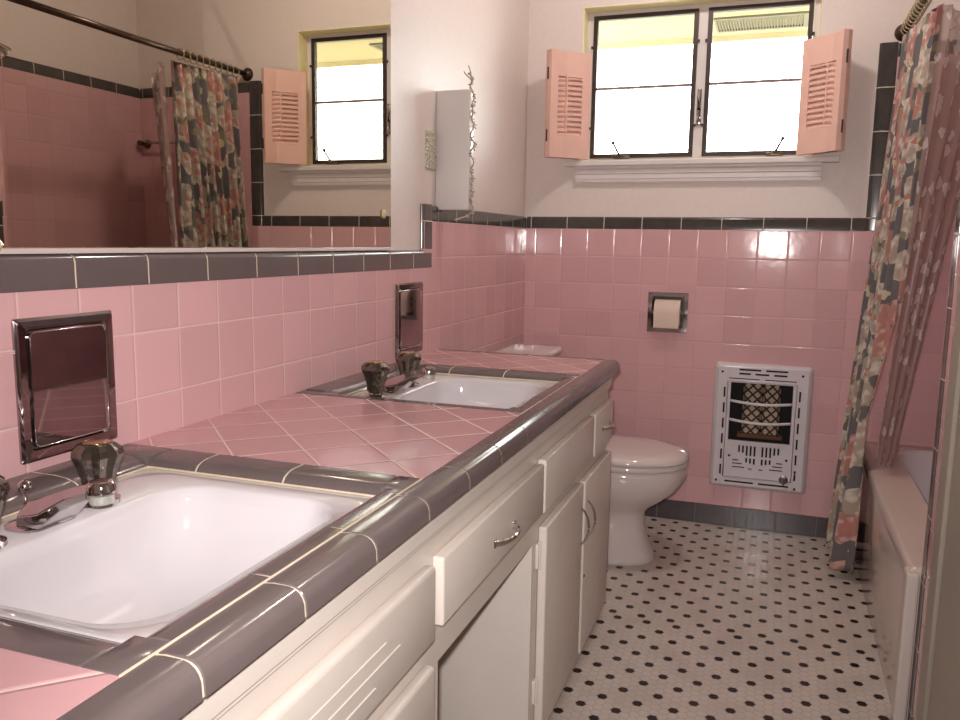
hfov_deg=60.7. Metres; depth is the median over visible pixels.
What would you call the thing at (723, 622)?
floor
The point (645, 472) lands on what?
toilet
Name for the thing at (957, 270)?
wall tiles
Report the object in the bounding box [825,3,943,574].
shower curtain
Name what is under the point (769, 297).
wall tiles
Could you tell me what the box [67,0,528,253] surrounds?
wall
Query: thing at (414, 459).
countertop
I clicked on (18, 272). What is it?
trim
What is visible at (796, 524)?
baseboard
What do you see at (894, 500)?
bathtub
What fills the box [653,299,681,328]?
toilet paper roll
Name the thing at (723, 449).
wall heater
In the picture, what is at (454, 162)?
wall box
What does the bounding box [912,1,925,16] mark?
curtain ring
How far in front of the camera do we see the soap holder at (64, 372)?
1.21 m
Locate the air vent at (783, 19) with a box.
[714,11,808,32]
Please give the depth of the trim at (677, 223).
3.19 m
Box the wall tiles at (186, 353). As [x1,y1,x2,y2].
[0,221,525,479]
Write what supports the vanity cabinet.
on the floor
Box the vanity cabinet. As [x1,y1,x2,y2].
[179,378,614,719]
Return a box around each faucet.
[0,438,123,548]
[361,351,435,397]
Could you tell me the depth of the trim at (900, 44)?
2.88 m
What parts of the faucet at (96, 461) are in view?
handle, crystal knob, lift rod, plate, spout, crystal knob, handle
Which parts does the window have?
crank handle, casement frame, sill, casement frame, crank handle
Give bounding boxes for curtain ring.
[906,11,919,26]
[908,8,921,22]
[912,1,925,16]
[914,1,928,12]
[916,0,930,9]
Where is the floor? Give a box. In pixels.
[548,516,890,719]
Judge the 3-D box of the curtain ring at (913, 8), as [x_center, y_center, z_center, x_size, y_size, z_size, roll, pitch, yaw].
[1.403,-1.112,2.645,0.041,0.049,0.004,4,9,19]
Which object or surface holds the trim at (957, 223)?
attached to the wall
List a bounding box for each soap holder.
[11,310,117,464]
[395,282,422,355]
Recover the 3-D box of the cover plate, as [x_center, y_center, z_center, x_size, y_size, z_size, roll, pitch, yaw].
[-0.147,-0.631,2.469,0.007,0.112,0.072,4,9,19]
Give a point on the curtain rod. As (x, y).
(898, 35)
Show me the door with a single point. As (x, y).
(939, 684)
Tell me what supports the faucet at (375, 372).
on the countertop
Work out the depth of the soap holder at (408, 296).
2.35 m
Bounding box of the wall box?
[436,89,473,209]
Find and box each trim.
[0,250,431,292]
[420,204,431,248]
[432,206,526,227]
[527,217,866,230]
[579,0,822,160]
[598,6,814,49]
[866,42,898,230]
[898,43,901,56]
[908,197,959,719]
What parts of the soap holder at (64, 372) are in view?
revolving door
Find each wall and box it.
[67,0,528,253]
[525,0,959,474]
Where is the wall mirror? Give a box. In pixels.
[0,0,390,253]
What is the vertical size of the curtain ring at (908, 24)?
0.049 m
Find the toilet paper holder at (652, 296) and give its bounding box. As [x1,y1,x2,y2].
[647,292,688,332]
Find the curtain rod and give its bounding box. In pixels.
[894,0,927,40]
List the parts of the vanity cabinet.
drawer, drawer, handle, door, drawer, handle, handle, door, drawer, handle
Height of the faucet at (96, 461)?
0.084 m
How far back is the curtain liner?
2.53 m
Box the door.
[916,272,959,719]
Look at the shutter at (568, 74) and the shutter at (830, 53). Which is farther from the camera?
the shutter at (568, 74)
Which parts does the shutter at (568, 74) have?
tilt rod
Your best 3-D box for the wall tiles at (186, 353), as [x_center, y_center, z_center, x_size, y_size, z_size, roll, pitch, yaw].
[-0.454,0.233,1.753,0.012,1.095,3.750,4,9,19]
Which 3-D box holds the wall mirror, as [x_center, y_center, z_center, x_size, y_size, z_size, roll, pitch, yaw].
[-0.577,-0.628,1.231,0.021,0.929,2.016,4,9,19]
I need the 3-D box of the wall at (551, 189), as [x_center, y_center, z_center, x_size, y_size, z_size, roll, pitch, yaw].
[1.164,-0.546,3.162,2.200,2.450,0.148,4,9,19]
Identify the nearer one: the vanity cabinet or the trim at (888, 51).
the vanity cabinet
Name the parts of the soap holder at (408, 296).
revolving door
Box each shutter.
[544,48,591,159]
[796,29,852,154]
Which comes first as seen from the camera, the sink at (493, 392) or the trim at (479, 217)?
the sink at (493, 392)
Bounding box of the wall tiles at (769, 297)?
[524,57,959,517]
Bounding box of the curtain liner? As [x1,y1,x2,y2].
[875,4,959,467]
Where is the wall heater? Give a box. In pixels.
[709,362,813,493]
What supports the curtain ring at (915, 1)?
hanging from the curtain rod
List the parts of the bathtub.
panel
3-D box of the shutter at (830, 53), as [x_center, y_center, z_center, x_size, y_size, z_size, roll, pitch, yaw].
[1.228,-0.943,2.912,0.054,0.404,0.195,-3,9,-23]
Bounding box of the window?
[564,0,839,182]
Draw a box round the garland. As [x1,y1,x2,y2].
[455,65,476,219]
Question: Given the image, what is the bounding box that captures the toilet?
[486,343,688,565]
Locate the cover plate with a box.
[425,130,436,170]
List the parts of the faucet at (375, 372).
crystal knob, handle, plate, spout, crystal knob, handle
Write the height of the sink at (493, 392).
0.146 m
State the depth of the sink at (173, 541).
1.11 m
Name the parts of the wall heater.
burner, control knob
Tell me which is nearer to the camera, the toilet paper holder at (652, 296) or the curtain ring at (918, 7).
the curtain ring at (918, 7)
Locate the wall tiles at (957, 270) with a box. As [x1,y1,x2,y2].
[909,220,959,719]
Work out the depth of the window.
3.18 m
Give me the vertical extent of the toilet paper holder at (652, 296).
0.159 m
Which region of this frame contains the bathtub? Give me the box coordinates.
[855,442,932,719]
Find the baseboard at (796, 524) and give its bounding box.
[645,499,828,537]
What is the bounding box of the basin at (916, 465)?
[898,450,932,504]
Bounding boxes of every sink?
[0,468,371,642]
[354,373,557,408]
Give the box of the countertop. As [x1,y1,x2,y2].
[0,349,619,719]
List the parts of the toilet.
tank lid, bowl, lid, seat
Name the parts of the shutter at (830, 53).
tilt rod, panel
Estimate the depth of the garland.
2.48 m
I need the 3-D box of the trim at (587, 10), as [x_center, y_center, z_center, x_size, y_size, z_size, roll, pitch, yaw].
[0.843,-1.080,3.200,0.876,0.593,0.145,4,9,19]
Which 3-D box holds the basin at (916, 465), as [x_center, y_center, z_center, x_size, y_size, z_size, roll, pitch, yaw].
[1.531,0.575,2.381,0.478,0.334,1.163,4,9,19]
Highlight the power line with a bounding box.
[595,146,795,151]
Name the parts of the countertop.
sink surround trim, sink surround trim, edge trim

